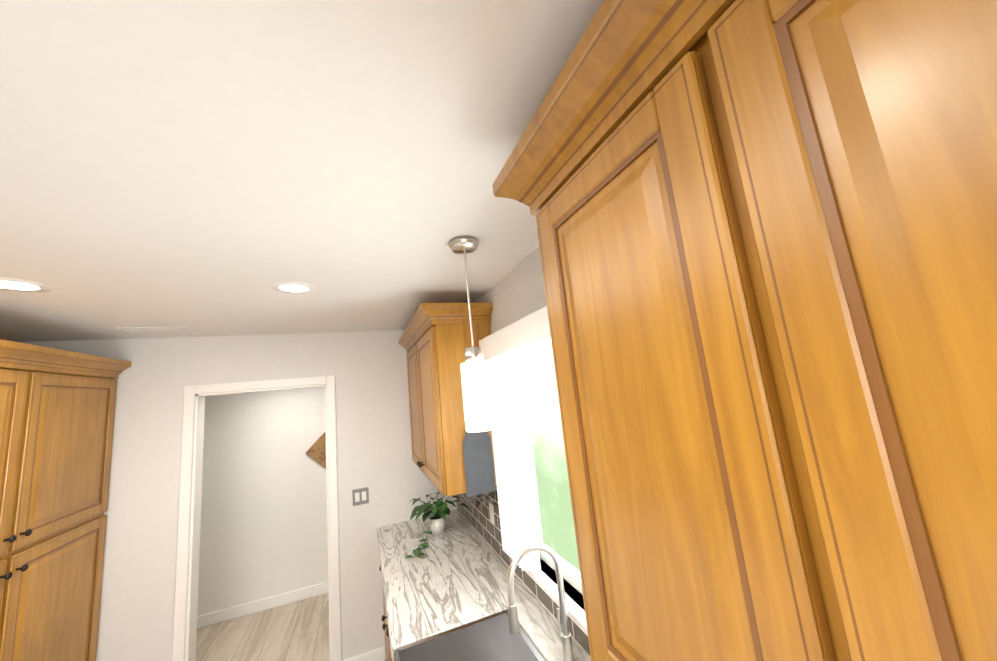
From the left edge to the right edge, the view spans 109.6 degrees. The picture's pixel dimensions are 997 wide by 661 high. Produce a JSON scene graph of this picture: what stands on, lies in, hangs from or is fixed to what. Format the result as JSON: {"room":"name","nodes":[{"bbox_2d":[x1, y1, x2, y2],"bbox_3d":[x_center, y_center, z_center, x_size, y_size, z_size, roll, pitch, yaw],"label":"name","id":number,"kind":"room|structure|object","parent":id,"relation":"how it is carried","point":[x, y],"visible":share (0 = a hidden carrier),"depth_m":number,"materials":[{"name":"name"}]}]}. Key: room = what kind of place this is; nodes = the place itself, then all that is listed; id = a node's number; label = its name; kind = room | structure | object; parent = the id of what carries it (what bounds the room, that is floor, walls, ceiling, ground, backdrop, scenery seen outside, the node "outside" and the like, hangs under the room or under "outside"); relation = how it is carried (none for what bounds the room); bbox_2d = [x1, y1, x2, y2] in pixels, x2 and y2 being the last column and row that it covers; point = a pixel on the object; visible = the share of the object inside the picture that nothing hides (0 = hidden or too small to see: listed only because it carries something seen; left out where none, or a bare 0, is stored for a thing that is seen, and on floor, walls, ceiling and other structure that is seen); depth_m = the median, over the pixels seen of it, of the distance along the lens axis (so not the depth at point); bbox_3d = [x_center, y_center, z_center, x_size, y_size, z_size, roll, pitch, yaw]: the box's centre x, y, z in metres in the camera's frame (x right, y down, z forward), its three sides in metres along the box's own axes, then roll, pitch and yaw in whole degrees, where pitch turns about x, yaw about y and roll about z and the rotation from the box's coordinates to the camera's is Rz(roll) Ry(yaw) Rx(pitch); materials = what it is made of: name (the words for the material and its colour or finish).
{"room":"kitchen","nodes":[
{"label":"kitchen","id":0,"kind":"room"},
{"bbox_2d":[20,330,456,660],"bbox_3d":[-1.710,1.246,2.535,2.840,2.450,0.120,-2,-10,-22],"label":"wall","id":1,"kind":"structure","parent":0,"point":[368,369],"depth_m":2.53,"materials":[{"name":"paint"}]},
{"bbox_2d":[172,375,341,660],"bbox_3d":[-1.665,1.416,2.518,0.954,2.102,0.152,-2,-10,-22],"label":"door frame","id":2,"kind":"structure","parent":1,"relation":"attached to","point":[186,553],"depth_m":2.44,"materials":[{"name":"white wood"}]},
{"bbox_2d":[352,487,368,505],"bbox_3d":[-1.062,1.279,2.710,0.116,0.116,0.008,-2,-10,-22],"label":"switch plate","id":3,"kind":"object","parent":1,"relation":"attached to","point":[360,496],"visible":1,"depth_m":2.71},
{"bbox_2d":[344,647,384,660],"bbox_3d":[-1.570,2.393,2.284,1.590,0.090,0.013,-2,-10,-22],"label":"baseboard","id":4,"kind":"structure","parent":1,"relation":"attached to","point":[378,654],"depth_m":2.54,"materials":[{"name":"white wood"}]},
{"bbox_2d":[197,387,327,615],"bbox_3d":[-2.175,1.488,3.725,2.840,2.450,0.120,-2,-10,-22],"label":"wall","id":5,"kind":"structure","parent":0,"point":[263,530],"depth_m":3.54,"materials":[{"name":"paint"}]},
{"bbox_2d":[197,582,327,628],"bbox_3d":[-2.035,2.630,3.475,2.840,0.100,0.013,-2,-10,-22],"label":"baseboard","id":6,"kind":"structure","parent":5,"relation":"attached to","point":[216,617],"depth_m":3.37,"materials":[{"name":"white wood"}]},
{"bbox_2d":[306,432,325,468],"bbox_3d":[-1.680,1.284,3.871,0.786,0.786,0.031,-2,-10,-22],"label":"carving","id":7,"kind":"object","parent":5,"relation":"attached to","point":[316,451],"depth_m":3.77,"materials":[{"name":"brown wood"}]},
{"bbox_2d":[196,593,329,660],"bbox_3d":[-1.838,2.630,2.980,3.080,0.100,1.300,-2,-10,-22],"label":"floor","id":8,"kind":"structure","parent":0,"point":[296,631],"depth_m":2.99,"materials":[{"name":"beige wood"}]},
{"bbox_2d":[0,0,603,341],"bbox_3d":[-0.769,-0.551,0.006,3.080,0.080,8.690,-2,-10,-22],"label":"ceiling","id":9,"kind":"structure","parent":0,"point":[200,168],"depth_m":0.81,"materials":[{"name":"paint"}]},
{"bbox_2d":[0,277,52,292],"bbox_3d":[-1.875,-0.175,1.361,0.190,0.004,0.190,-2,-10,-22],"label":"recessed light","id":10,"kind":"object","parent":9,"relation":"in","point":[10,284],"visible":1,"depth_m":1.38,"materials":[{"name":"white"}]},
{"bbox_2d":[115,326,190,332],"bbox_3d":[-2.150,-0.006,2.203,0.320,0.010,0.120,-2,-10,-22],"label":"ceiling vent","id":11,"kind":"object","parent":9,"relation":"in","point":[153,329],"visible":0.98,"depth_m":2.18,"materials":[{"name":"white metal"}]},
{"bbox_2d":[271,282,315,293],"bbox_3d":[-0.993,-0.206,1.711,0.190,0.004,0.190,-2,-10,-22],"label":"recessed light","id":12,"kind":"object","parent":9,"relation":"in","point":[295,287],"visible":1,"depth_m":1.70,"materials":[{"name":"white"}]},
{"bbox_2d":[449,236,493,431],"bbox_3d":[-0.101,0.006,1.328,0.120,0.720,0.120,-2,-10,-22],"label":"pendant lamp","id":13,"kind":"object","parent":9,"relation":"hanging from","point":[477,397],"visible":1,"depth_m":1.26,"materials":[{"name":"white glass"}]},
{"bbox_2d":[475,246,584,610],"bbox_3d":[0.730,0.643,0.348,0.120,2.450,8.690,-2,-10,-22],"label":"wall","id":14,"kind":"structure","parent":0,"point":[516,293],"depth_m":1.68,"materials":[{"name":"paint"}]},
{"bbox_2d":[402,303,496,495],"bbox_3d":[-0.384,0.466,2.493,0.349,1.008,1.187,-2,-10,-22],"label":"upper cabinet","id":15,"kind":"object","parent":14,"relation":"attached to","point":[434,340],"depth_m":1.97,"materials":[{"name":"brown wood"}]},
{"bbox_2d":[463,431,494,496],"bbox_3d":[-0.109,0.681,1.896,0.160,0.378,0.021,-2,-10,-22],"label":"hanging towel","id":16,"kind":"object","parent":15,"relation":"hanging from","point":[478,463],"visible":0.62,"depth_m":1.89,"materials":[{"name":"grey fabric"}]},
{"bbox_2d":[456,486,590,657],"bbox_3d":[0.375,0.896,1.087,0.007,0.438,4.144,-2,-10,-22],"label":"backsplash","id":17,"kind":"structure","parent":14,"relation":"attached to","point":[477,515],"depth_m":2.07,"materials":[{"name":"tile"}]},
{"bbox_2d":[489,502,494,525],"bbox_3d":[-0.042,1.110,2.132,0.007,0.116,0.072,-2,-10,-22],"label":"electrical outlet plate","id":18,"kind":"object","parent":17,"relation":"attached to","point":[491,511],"visible":1,"depth_m":2.12,"materials":[{"name":"white plastic"}]},
{"bbox_2d":[479,305,587,635],"bbox_3d":[0.258,0.496,1.382,0.225,1.125,1.205,-2,-10,-22],"label":"window","id":19,"kind":"structure","parent":14,"relation":"in","point":[507,350],"depth_m":1.63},
{"bbox_2d":[517,0,996,660],"bbox_3d":[0.441,0.036,0.377,0.349,1.008,0.917,-2,-10,-22],"label":"upper cabinet","id":20,"kind":"object","parent":14,"relation":"attached to","point":[767,236],"depth_m":0.34,"materials":[{"name":"brown wood"}]},
{"bbox_3d":[-0.287,1.823,-0.998,3.080,0.100,7.390,-2,-10,-22],"label":"floor","id":21,"kind":"structure","parent":0,"visible":0},
{"bbox_2d":[0,339,51,660],"bbox_3d":[-2.360,1.169,1.163,0.619,2.288,0.743,-2,-10,-22],"label":"tall cabinet","id":22,"kind":"object","parent":21,"relation":"on","point":[24,368],"depth_m":1.63,"materials":[{"name":"brown wood"}]},
{"bbox_2d":[20,348,123,660],"bbox_3d":[-2.576,1.281,1.716,0.619,2.288,0.742,-2,-10,-22],"label":"tall cabinet","id":23,"kind":"object","parent":21,"relation":"on","point":[57,411],"depth_m":1.92,"materials":[{"name":"brown wood"}]},
{"bbox_2d":[379,565,386,657],"bbox_3d":[-0.441,1.912,2.399,0.620,0.848,0.782,-2,-10,-22],"label":"base cabinet","id":24,"kind":"object","parent":21,"relation":"on","point":[385,622],"depth_m":2.36,"materials":[{"name":"brown wood"}]},
{"bbox_2d":[383,590,391,660],"bbox_3d":[-0.198,1.786,1.777,0.620,0.848,0.852,-2,-10,-22],"label":"base cabinet","id":25,"kind":"object","parent":21,"relation":"on","point":[387,641],"depth_m":2.16,"materials":[{"name":"brown wood"}]},
{"bbox_2d":[377,509,590,660],"bbox_3d":[0.103,1.153,0.929,0.644,0.060,4.144,-2,-10,-22],"label":"countertop","id":26,"kind":"structure","parent":25,"relation":"on","point":[455,576],"depth_m":1.77,"materials":[{"name":"white stone"}]},
{"bbox_2d":[405,492,469,557],"bbox_3d":[-0.434,1.282,2.433,0.488,0.272,0.554,-2,-10,-22],"label":"trailing plant","id":27,"kind":"object","parent":26,"relation":"on","point":[436,520],"visible":0.94,"depth_m":2.46,"materials":[{"name":"green plant"}]},
{"bbox_2d":[394,609,544,660],"bbox_3d":[-0.022,1.292,1.065,0.490,0.258,0.840,-2,-10,-22],"label":"farmhouse sink","id":28,"kind":"object","parent":26,"relation":"in","point":[490,638],"visible":0.94,"depth_m":1.45,"materials":[{"name":"silver metal"}]},
{"bbox_2d":[507,543,576,660],"bbox_3d":[0.136,0.961,1.236,0.235,0.406,0.094,-2,-10,-22],"label":"gooseneck faucet","id":29,"kind":"object","parent":26,"relation":"on","point":[565,638],"visible":1,"depth_m":1.23,"materials":[{"name":"silver metal"}]},
{"label":"outside","id":30,"kind":"structure","parent":0,"visible":0},
{"bbox_2d":[523,351,579,570],"bbox_3d":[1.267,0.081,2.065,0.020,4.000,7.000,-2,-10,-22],"label":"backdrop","id":31,"kind":"structure","parent":30,"point":[555,508],"depth_m":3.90,"materials":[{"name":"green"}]}
]}

